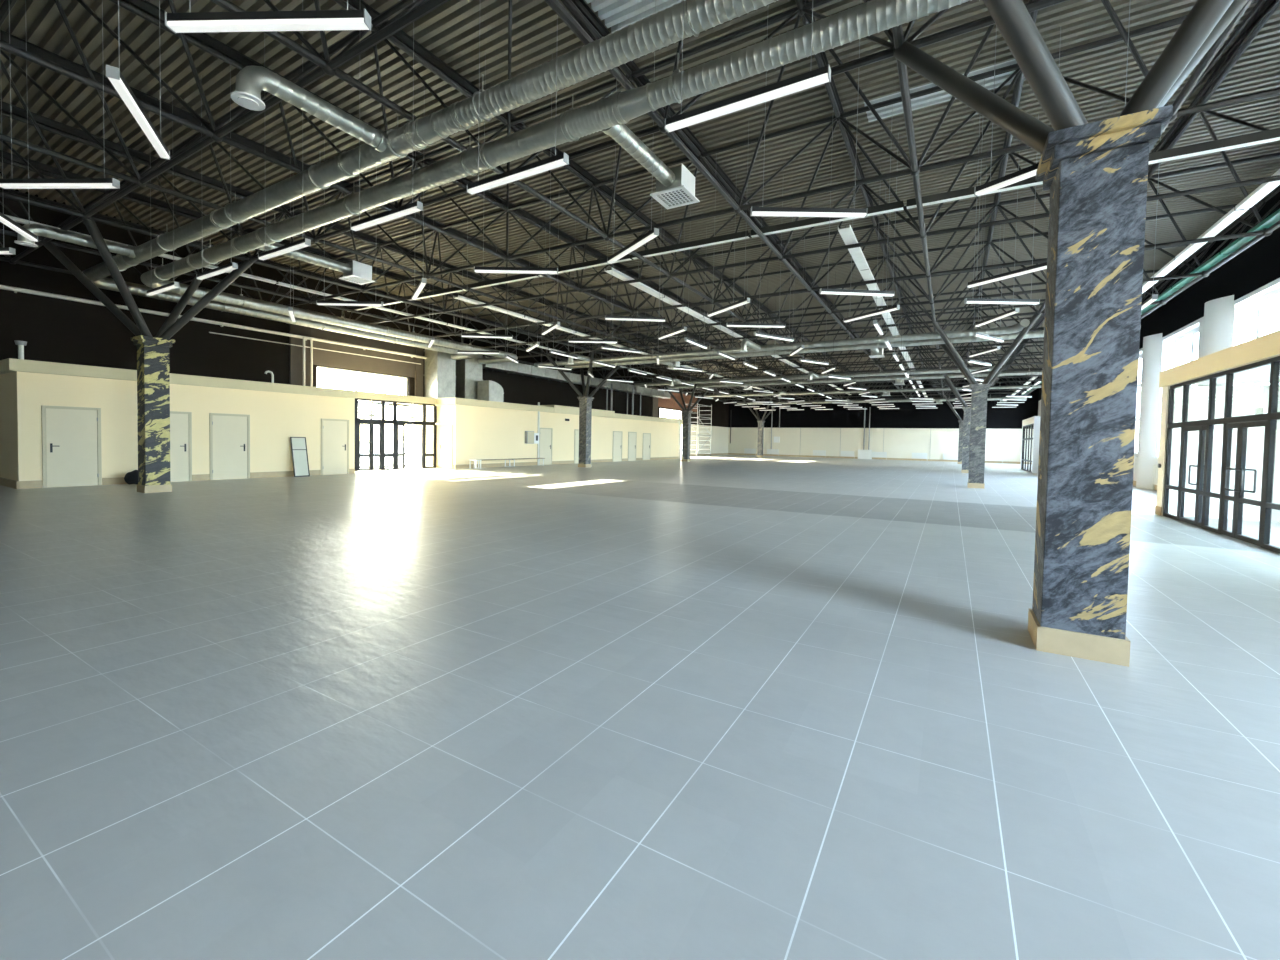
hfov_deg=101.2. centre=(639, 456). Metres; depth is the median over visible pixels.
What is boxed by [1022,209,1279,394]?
cable tray
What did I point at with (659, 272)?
linear pendant light
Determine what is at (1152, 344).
column
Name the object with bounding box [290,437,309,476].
leaning mirror
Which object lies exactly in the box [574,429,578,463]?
door
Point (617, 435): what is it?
door
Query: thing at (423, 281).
linear pendant light
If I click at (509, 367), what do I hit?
duct
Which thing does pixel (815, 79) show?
diffuser
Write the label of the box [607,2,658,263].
linear pendant light
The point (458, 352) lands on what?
diffuser
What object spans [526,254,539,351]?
linear pendant light
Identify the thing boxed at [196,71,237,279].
linear pendant light
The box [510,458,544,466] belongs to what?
bench
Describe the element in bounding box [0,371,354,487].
wall
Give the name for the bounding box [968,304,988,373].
linear pendant light
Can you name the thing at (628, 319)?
diffuser
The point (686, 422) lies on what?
column
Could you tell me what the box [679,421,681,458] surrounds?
ladder
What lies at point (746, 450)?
radiator
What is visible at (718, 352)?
linear pendant light
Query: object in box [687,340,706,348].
diffuser
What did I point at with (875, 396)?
linear pendant light
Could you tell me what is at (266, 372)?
vent pipe
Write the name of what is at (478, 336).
diffuser
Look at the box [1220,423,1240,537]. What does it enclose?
door
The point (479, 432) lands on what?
wall
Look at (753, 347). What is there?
ventilation duct
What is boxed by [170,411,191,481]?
door
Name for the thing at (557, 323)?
linear pendant light
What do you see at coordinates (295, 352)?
column
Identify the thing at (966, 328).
linear pendant light
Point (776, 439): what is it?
upper cabinet
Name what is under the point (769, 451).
radiator
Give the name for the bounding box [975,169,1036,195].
diffuser
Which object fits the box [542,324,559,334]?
diffuser
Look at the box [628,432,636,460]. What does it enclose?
door
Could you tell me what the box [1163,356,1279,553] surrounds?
window
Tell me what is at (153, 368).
column
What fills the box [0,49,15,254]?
linear pendant light
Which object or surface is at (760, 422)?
column
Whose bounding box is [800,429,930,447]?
trim
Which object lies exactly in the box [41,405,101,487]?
door
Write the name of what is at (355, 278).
grille
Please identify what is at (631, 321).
linear pendant light
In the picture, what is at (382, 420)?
window
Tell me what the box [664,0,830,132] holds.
linear pendant light
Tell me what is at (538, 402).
conduit
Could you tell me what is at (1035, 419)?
wall
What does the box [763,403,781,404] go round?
linear pendant light
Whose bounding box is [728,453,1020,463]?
baseboard
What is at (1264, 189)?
cable tray
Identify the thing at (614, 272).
cable tray
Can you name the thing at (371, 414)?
exit sign
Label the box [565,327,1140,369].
ventilation duct
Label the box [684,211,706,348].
linear pendant light
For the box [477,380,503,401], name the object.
hood
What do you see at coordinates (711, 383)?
linear pendant light
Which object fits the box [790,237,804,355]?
linear pendant light
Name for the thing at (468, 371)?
duct riser
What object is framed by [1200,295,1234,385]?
column
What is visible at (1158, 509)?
baseboard
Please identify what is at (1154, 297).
linear pendant light
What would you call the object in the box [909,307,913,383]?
linear pendant light
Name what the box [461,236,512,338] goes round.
linear pendant light
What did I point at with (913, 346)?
linear pendant light
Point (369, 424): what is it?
door
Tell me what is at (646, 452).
door
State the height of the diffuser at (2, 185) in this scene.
0.034 m
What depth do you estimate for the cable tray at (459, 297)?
20.50 m
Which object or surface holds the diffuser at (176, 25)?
attached to the linear pendant light at (315, 20)
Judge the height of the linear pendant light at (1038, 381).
3.882 m
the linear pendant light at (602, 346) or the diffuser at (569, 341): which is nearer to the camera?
the diffuser at (569, 341)
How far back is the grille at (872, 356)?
23.48 m
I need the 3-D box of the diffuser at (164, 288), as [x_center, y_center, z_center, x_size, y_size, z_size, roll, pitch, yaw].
[-10.204,-3.552,11.232,1.492,0.034,0.080,2,2,30]
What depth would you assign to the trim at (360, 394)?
23.96 m
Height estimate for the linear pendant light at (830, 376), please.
3.882 m
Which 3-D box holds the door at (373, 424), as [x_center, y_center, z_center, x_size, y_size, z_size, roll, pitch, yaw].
[-11.684,-0.454,23.307,0.192,2.090,0.470,2,2,30]
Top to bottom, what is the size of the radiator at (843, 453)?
0.820 m
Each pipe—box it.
[0,285,426,386]
[14,340,26,359]
[265,370,273,382]
[347,128,1279,311]
[771,407,772,448]
[863,407,865,449]
[868,407,870,449]
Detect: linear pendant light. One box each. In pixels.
[0,0,37,241]
[0,0,119,188]
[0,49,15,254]
[106,0,169,159]
[146,97,179,295]
[165,0,370,33]
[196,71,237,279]
[258,0,310,260]
[288,202,295,321]
[316,167,382,305]
[350,22,422,230]
[412,151,426,299]
[428,217,434,347]
[457,244,499,353]
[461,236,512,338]
[467,15,568,194]
[474,53,557,273]
[505,331,517,362]
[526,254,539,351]
[538,283,571,369]
[541,222,559,334]
[550,263,577,358]
[568,215,616,342]
[592,307,615,367]
[601,245,640,352]
[605,179,665,321]
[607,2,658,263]
[607,321,632,381]
[628,312,646,374]
[656,310,671,380]
[657,272,659,363]
[658,207,686,339]
[658,328,678,391]
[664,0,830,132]
[672,292,701,371]
[681,328,693,385]
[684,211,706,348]
[695,383,712,398]
[707,128,749,316]
[709,289,714,378]
[717,243,734,359]
[719,332,742,383]
[726,202,785,327]
[743,277,757,368]
[750,17,867,217]
[754,195,793,341]
[754,360,772,392]
[763,296,775,375]
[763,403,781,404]
[772,367,789,406]
[781,296,790,381]
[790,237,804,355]
[795,320,804,387]
[799,273,828,364]
[819,98,894,296]
[822,275,835,373]
[825,350,846,400]
[828,300,850,379]
[832,363,852,403]
[838,365,857,405]
[843,153,899,322]
[843,367,861,407]
[844,313,855,385]
[848,338,865,389]
[859,325,870,394]
[861,362,877,397]
[865,382,884,400]
[873,171,885,334]
[879,365,898,408]
[884,212,894,349]
[893,261,900,360]
[899,271,906,369]
[904,289,910,377]
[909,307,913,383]
[909,346,932,398]
[912,356,935,403]
[912,364,933,401]
[915,404,935,406]
[962,328,977,390]
[963,304,982,386]
[964,115,1039,304]
[964,311,983,380]
[967,30,1060,287]
[968,259,992,365]
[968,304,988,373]
[969,225,1000,356]
[973,209,1004,341]
[974,0,1130,196]
[975,151,1019,326]
[992,359,1016,407]
[997,357,1024,402]
[1003,345,1025,399]
[1006,356,1031,396]
[1034,303,1042,384]
[1141,137,1160,309]
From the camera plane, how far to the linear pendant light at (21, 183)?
6.47 m
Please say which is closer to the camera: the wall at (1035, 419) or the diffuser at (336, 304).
the diffuser at (336, 304)
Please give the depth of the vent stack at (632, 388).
41.29 m
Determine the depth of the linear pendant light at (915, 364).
35.69 m
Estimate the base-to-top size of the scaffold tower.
5.400 m
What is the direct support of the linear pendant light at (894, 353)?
hanging from the ceiling at (446, 37)
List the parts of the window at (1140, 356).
sash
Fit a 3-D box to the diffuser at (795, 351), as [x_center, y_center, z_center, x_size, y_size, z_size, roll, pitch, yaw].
[5.132,-3.443,17.225,0.080,0.034,1.492,1,2,2]
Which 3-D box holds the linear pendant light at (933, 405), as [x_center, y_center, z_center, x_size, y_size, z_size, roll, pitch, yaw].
[21.692,-5.750,39.809,1.500,3.882,0.080,1,2,0]
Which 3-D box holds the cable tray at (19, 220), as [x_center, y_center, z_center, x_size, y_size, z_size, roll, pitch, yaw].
[-4.745,-5.559,27.073,0.126,0.073,38.000,2,2,30]
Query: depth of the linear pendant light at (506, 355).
20.22 m
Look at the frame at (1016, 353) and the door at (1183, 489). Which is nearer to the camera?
the door at (1183, 489)
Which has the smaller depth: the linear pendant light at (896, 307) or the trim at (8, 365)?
the linear pendant light at (896, 307)
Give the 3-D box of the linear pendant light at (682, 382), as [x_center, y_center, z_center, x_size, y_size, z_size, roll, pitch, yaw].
[2.544,-5.744,27.706,0.080,3.882,1.500,2,2,30]
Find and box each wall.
[0,189,729,453]
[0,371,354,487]
[414,405,680,467]
[658,390,697,411]
[728,375,1038,461]
[1020,416,1039,472]
[1038,185,1279,480]
[1156,384,1279,521]
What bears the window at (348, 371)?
in the wall at (56, 330)
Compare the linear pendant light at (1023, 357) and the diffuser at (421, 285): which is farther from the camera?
the linear pendant light at (1023, 357)
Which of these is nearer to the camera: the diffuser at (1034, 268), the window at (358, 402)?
the diffuser at (1034, 268)
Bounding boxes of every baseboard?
[0,469,354,488]
[448,456,680,468]
[690,453,727,455]
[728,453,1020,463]
[1155,505,1161,514]
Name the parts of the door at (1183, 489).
handle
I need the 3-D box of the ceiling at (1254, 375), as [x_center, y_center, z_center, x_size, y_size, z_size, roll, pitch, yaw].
[11.762,-1.758,8.471,2.450,0.300,8.400,2,2,30]
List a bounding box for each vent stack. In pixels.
[606,387,607,409]
[611,384,612,410]
[632,388,633,414]
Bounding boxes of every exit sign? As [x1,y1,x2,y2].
[368,399,375,416]
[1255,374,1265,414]
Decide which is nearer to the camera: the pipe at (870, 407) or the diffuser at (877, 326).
the diffuser at (877, 326)
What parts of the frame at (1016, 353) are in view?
diagonal rod, diagonal rod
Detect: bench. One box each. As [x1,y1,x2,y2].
[478,459,511,468]
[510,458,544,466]
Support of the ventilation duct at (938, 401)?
hanging from the frame at (1016, 353)
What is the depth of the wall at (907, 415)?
56.22 m
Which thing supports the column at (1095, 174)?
on the floor
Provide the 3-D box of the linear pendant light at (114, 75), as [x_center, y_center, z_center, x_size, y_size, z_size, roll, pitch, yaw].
[-4.805,-5.181,5.055,0.084,3.884,1.508,0,2,-29]
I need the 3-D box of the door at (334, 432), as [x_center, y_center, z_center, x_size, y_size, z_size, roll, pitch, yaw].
[-11.784,-0.378,20.342,0.121,2.140,1.080,2,2,30]
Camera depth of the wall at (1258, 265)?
16.17 m
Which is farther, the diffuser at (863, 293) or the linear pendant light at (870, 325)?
the linear pendant light at (870, 325)
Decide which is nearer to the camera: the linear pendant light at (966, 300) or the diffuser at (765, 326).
the linear pendant light at (966, 300)
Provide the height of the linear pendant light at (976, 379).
3.882 m
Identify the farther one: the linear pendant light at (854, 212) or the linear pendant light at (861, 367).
the linear pendant light at (861, 367)
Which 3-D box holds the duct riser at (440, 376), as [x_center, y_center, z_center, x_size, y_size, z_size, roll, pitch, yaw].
[-10.412,-4.238,27.394,1.060,2.630,1.210,2,2,30]
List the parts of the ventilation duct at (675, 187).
panel, panel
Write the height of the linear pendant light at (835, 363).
3.882 m
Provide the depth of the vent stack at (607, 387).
38.23 m
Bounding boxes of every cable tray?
[4,214,671,378]
[453,295,768,390]
[604,268,850,394]
[838,225,927,396]
[1012,169,1279,394]
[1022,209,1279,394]
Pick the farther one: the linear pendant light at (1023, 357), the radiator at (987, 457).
the radiator at (987, 457)
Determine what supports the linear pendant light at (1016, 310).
hanging from the ceiling at (446, 37)
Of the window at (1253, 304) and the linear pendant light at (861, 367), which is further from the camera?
the linear pendant light at (861, 367)
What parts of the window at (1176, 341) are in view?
frame, sash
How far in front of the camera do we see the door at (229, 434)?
17.35 m
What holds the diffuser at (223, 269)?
attached to the linear pendant light at (231, 266)
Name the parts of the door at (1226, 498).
handle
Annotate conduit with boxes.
[537,402,539,464]
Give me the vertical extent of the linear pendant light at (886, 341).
3.884 m
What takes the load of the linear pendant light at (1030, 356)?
hanging from the ceiling at (446, 37)
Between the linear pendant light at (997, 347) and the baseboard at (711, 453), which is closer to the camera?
the linear pendant light at (997, 347)
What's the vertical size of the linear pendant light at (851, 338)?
3.882 m
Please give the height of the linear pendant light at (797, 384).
3.882 m
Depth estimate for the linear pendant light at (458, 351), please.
18.73 m
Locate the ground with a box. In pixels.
[360,441,681,465]
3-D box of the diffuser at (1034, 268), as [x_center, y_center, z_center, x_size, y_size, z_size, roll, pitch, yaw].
[6.513,-3.168,9.217,0.080,0.034,1.492,0,2,-26]
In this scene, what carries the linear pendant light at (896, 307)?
hanging from the ceiling at (446, 37)
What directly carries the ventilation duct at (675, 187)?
hanging from the frame at (582, 28)
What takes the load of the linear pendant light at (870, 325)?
hanging from the ceiling at (446, 37)
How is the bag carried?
on the floor
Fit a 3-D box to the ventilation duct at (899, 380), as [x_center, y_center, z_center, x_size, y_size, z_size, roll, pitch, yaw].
[12.998,-5.094,35.343,24.600,0.612,2.147,2,2,30]
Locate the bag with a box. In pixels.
[124,470,137,484]
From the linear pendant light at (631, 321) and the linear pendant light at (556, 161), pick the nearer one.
the linear pendant light at (556, 161)
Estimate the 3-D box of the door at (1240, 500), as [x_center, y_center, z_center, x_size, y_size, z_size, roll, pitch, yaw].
[10.411,0.434,8.928,0.192,2.060,0.940,2,2,30]
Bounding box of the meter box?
[534,433,538,443]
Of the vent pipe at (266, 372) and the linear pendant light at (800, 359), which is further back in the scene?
the linear pendant light at (800, 359)
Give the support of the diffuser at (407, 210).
attached to the linear pendant light at (417, 206)
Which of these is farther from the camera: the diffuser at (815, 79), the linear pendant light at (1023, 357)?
the linear pendant light at (1023, 357)
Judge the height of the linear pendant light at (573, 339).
3.884 m
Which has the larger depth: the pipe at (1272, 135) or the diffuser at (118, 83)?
the pipe at (1272, 135)
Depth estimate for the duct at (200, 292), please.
18.92 m
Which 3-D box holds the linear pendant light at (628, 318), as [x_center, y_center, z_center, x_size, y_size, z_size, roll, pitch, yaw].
[-0.081,-5.338,13.064,1.508,3.884,0.084,1,2,-3]
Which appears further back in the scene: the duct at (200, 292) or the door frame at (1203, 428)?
the duct at (200, 292)
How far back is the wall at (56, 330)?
19.75 m
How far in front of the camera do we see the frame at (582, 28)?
11.32 m
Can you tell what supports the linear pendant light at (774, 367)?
hanging from the ceiling at (446, 37)
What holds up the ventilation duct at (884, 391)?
hanging from the frame at (1016, 353)
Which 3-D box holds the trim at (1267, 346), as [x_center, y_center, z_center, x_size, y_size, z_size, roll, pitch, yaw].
[10.608,-1.800,9.122,0.200,0.380,8.550,2,2,30]
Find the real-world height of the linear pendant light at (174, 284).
3.884 m
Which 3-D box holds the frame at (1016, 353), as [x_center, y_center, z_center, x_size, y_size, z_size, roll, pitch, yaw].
[16.223,-6.630,43.452,30.742,2.290,30.742,2,2,30]
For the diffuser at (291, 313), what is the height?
0.034 m
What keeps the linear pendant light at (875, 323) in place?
hanging from the ceiling at (446, 37)
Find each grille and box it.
[339,274,374,284]
[650,185,699,208]
[869,355,884,357]
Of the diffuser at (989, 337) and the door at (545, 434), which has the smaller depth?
the diffuser at (989, 337)
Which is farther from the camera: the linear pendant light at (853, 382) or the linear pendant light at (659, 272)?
the linear pendant light at (853, 382)
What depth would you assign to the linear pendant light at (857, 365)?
40.47 m
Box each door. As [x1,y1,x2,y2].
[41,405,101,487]
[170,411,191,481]
[209,413,249,479]
[321,419,348,474]
[358,423,371,470]
[372,423,381,469]
[396,424,404,468]
[420,425,422,467]
[438,425,452,468]
[539,428,552,464]
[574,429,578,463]
[612,431,621,461]
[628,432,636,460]
[642,433,650,459]
[1178,426,1200,525]
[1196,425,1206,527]
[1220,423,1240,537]
[1233,420,1267,546]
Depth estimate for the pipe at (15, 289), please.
20.46 m
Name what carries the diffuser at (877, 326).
attached to the linear pendant light at (875, 323)
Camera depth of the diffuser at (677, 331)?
14.79 m
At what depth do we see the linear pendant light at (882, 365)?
43.30 m
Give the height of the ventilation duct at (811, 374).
0.845 m
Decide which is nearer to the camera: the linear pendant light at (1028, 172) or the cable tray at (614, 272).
the linear pendant light at (1028, 172)
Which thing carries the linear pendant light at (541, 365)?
hanging from the ceiling at (446, 37)
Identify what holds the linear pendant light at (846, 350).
hanging from the ceiling at (446, 37)
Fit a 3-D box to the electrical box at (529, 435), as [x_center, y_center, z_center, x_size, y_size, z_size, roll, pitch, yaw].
[-6.216,-1.088,29.579,0.211,0.700,0.570,2,2,30]
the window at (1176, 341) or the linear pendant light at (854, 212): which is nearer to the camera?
the linear pendant light at (854, 212)
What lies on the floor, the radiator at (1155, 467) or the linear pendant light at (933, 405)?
the radiator at (1155, 467)
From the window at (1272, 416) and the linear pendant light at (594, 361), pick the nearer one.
the window at (1272, 416)
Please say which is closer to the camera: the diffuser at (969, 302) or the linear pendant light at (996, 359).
the diffuser at (969, 302)
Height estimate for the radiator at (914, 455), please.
0.820 m
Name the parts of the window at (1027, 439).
pane, pane, pane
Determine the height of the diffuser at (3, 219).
0.034 m
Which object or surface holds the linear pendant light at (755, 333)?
hanging from the ceiling at (446, 37)
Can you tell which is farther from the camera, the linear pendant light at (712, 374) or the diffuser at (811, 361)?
the linear pendant light at (712, 374)
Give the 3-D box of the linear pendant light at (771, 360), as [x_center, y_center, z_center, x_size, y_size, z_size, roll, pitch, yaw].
[7.321,-5.753,30.984,1.500,3.882,0.080,0,2,-31]
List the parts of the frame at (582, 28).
diagonal rod, diagonal rod, diagonal rod, diagonal rod, diagonal rod, diagonal rod, diagonal rod, diagonal rod, diagonal rod, diagonal rod, diagonal rod, diagonal rod, diagonal rod, diagonal rod, diagonal rod, diagonal rod, diagonal rod, diagonal rod, diagonal rod, diagonal rod, diagonal rod, diagonal rod, diagonal rod, diagonal rod, diagonal rod, diagonal rod, diagonal rod, diagonal rod, diagonal rod, diagonal rod, diagonal rod, diagonal rod, diagonal rod, diagonal rod, diagonal rod, diagonal rod, diagonal rod, diagonal rod, diagonal rod, diagonal rod, diagonal rod, diagonal rod, diagonal rod, diagonal rod, diagonal rod, diagonal rod, diagonal rod, diagonal rod, diagonal rod, diagonal rod, diagonal rod, diagonal rod, diagonal rod, diagonal rod, diagonal rod, diagonal rod, diagonal rod, diagonal rod, diagonal rod, diagonal rod, diagonal rod, diagonal rod, diagonal rod, diagonal rod, diagonal rod, diagonal rod, diagonal rod, diagonal rod, diagonal rod, diagonal rod, diagonal rod, diagonal rod, diagonal rod, diagonal rod, diagonal rod, diagonal rod, diagonal rod, diagonal rod, diagonal rod, diagonal rod, diagonal rod, diagonal rod, diagonal rod, diagonal rod, diagonal rod, diagonal rod, diagonal rod, diagonal rod, diagonal rod, diagonal rod, diagonal rod, diagonal rod, diagonal rod, diagonal rod, diagonal rod, diagonal rod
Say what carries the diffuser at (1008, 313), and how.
attached to the linear pendant light at (1016, 310)
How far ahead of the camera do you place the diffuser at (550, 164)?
6.03 m
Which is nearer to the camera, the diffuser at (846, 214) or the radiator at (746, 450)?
the diffuser at (846, 214)
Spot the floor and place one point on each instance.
(715, 707)
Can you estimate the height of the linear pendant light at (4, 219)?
3.884 m
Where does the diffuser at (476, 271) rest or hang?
attached to the linear pendant light at (518, 270)
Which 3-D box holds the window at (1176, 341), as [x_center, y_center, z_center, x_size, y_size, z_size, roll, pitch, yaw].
[19.681,-2.205,19.264,0.330,4.590,4.210,2,2,30]
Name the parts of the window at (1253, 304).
sash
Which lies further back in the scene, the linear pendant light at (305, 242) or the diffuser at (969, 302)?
the diffuser at (969, 302)
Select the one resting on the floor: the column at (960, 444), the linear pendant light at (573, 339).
the column at (960, 444)
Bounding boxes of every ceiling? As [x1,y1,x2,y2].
[0,0,1279,381]
[1191,364,1279,384]
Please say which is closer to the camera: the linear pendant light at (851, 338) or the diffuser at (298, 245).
the diffuser at (298, 245)
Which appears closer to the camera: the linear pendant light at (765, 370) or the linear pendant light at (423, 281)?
the linear pendant light at (423, 281)
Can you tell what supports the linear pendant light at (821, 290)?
hanging from the ceiling at (446, 37)
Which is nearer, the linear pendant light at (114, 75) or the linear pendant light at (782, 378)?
the linear pendant light at (114, 75)
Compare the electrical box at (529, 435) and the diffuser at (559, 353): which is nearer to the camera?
the diffuser at (559, 353)
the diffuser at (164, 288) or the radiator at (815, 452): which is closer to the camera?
the diffuser at (164, 288)
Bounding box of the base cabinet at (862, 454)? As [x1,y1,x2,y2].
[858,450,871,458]
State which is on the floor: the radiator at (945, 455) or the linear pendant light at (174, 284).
the radiator at (945, 455)
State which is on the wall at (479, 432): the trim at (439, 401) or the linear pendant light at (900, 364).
the trim at (439, 401)
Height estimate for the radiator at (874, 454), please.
0.820 m
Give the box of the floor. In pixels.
[0,455,1279,959]
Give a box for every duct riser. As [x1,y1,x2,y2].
[424,349,456,397]
[455,354,482,399]
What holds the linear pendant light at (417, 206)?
hanging from the ceiling at (446, 37)
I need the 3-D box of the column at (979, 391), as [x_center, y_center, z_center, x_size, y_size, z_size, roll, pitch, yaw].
[12.780,-1.875,19.826,3.166,6.109,3.166,2,2,30]
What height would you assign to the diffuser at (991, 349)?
0.034 m
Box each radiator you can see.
[744,448,755,454]
[767,449,778,453]
[813,450,825,455]
[841,451,854,456]
[872,452,886,459]
[912,453,927,458]
[943,453,957,459]
[985,454,1002,462]
[1152,465,1157,489]
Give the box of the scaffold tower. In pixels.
[685,404,711,456]
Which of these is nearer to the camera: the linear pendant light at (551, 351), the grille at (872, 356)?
the linear pendant light at (551, 351)
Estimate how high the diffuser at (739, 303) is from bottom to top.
0.034 m
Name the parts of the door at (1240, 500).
handle, handle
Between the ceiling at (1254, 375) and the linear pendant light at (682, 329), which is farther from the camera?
the linear pendant light at (682, 329)
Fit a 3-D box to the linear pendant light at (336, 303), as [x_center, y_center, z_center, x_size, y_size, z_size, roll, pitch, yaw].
[-6.665,-5.435,12.092,1.508,3.884,0.084,1,2,1]
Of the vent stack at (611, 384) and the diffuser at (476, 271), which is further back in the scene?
the vent stack at (611, 384)
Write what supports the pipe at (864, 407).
attached to the wall at (907, 415)
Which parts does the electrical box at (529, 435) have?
cabinet door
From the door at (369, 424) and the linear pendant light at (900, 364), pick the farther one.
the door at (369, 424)
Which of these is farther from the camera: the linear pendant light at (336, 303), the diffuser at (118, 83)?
the linear pendant light at (336, 303)
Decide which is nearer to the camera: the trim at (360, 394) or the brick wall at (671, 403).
the trim at (360, 394)
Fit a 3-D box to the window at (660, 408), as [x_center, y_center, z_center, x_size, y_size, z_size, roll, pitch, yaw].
[2.959,-4.200,51.701,0.070,0.900,5.000,2,2,30]
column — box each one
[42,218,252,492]
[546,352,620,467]
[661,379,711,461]
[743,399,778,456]
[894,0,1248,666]
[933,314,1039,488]
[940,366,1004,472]
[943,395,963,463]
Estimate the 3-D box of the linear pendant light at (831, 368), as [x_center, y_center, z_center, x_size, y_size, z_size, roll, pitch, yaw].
[7.785,-5.453,21.601,0.080,3.882,1.500,1,2,2]
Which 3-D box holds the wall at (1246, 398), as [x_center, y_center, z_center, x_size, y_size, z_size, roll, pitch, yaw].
[11.652,-0.026,8.553,2.610,3.070,8.370,2,2,30]
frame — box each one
[0,0,1279,372]
[575,293,1145,403]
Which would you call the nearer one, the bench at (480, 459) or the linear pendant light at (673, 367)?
the linear pendant light at (673, 367)
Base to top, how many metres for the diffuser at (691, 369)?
0.034 m
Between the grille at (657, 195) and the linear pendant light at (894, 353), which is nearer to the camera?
the grille at (657, 195)
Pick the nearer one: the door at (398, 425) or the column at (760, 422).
the door at (398, 425)
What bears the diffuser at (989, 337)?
attached to the linear pendant light at (976, 334)
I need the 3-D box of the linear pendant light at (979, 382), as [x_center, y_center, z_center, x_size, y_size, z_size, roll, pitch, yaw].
[16.302,-5.416,25.693,0.080,3.882,1.500,1,2,2]
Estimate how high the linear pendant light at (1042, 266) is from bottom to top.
3.884 m
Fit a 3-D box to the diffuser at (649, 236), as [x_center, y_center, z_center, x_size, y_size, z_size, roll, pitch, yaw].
[-0.140,-3.267,8.286,0.080,0.034,1.492,0,2,-30]
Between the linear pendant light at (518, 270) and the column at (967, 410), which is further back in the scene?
the column at (967, 410)
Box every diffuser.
[0,183,117,188]
[0,216,37,241]
[108,77,168,158]
[147,285,176,295]
[167,18,368,32]
[197,266,235,279]
[259,242,308,259]
[289,311,295,321]
[317,303,380,305]
[351,206,420,230]
[412,282,425,299]
[458,352,498,353]
[462,335,511,338]
[468,159,566,193]
[475,270,556,273]
[538,366,570,369]
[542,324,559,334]
[551,352,576,358]
[569,341,616,342]
[602,347,640,352]
[605,318,664,321]
[608,233,657,263]
[658,329,685,338]
[666,73,828,131]
[673,368,701,371]
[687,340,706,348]
[708,301,748,316]
[727,325,784,327]
[751,211,866,217]
[755,334,792,340]
[790,348,802,355]
[801,360,827,364]
[821,291,893,296]
[844,308,898,321]
[873,324,882,334]
[967,301,1038,304]
[968,266,1046,287]
[969,348,998,356]
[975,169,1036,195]
[975,311,1017,326]
[976,335,1003,341]
[1141,299,1156,309]
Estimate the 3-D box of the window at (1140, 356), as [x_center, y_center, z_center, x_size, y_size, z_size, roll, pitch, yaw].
[22.729,-2.307,24.431,0.330,4.590,4.210,2,2,30]
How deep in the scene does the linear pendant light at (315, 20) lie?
3.85 m
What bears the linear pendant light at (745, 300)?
hanging from the ceiling at (446, 37)
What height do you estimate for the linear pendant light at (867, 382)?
3.882 m
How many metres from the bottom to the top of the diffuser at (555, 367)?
0.034 m
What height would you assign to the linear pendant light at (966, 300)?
3.884 m
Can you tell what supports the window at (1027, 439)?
in the wall at (1035, 419)
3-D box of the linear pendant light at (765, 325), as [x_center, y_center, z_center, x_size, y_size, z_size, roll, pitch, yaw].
[3.036,-5.293,13.549,1.508,3.884,0.084,1,2,1]
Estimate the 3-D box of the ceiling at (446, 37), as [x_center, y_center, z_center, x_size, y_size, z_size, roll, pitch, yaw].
[6.828,-7.678,27.463,31.600,0.495,69.300,2,2,30]
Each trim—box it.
[0,358,356,397]
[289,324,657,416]
[357,391,435,404]
[413,398,681,423]
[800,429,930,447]
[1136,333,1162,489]
[1159,330,1279,387]
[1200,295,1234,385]
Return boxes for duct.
[14,0,777,281]
[93,278,474,359]
[140,274,517,363]
[142,0,979,284]
[482,356,670,398]
[534,319,1029,366]
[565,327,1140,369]
[634,365,994,385]
[664,366,1041,389]
[698,385,1041,396]
[737,397,1026,404]
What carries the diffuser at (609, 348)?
attached to the linear pendant light at (602, 346)
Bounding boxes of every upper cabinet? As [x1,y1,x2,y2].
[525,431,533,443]
[774,437,779,442]
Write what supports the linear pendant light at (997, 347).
hanging from the ceiling at (446, 37)
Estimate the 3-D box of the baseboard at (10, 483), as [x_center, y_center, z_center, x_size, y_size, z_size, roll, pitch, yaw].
[-14.998,0.603,18.014,3.110,0.200,8.850,2,2,30]
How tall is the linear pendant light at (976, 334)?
3.884 m
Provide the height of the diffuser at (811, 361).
0.034 m
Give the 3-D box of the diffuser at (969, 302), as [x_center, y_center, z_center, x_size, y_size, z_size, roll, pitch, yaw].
[7.529,-3.202,10.940,1.492,0.034,0.080,1,2,0]
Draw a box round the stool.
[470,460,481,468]
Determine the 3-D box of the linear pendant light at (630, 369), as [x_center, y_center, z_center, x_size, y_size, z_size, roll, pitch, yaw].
[-0.072,-5.655,23.270,0.084,3.884,1.508,2,2,30]
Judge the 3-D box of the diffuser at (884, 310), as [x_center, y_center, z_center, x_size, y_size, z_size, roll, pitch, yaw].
[5.350,-3.283,12.223,0.080,0.034,1.492,0,2,-25]
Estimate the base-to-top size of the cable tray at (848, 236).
0.073 m
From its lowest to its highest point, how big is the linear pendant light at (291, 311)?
3.884 m
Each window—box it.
[317,366,406,394]
[355,398,436,470]
[358,402,413,467]
[660,408,681,418]
[1021,423,1033,472]
[1134,354,1141,456]
[1154,327,1198,457]
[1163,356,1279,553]
[1233,288,1279,385]

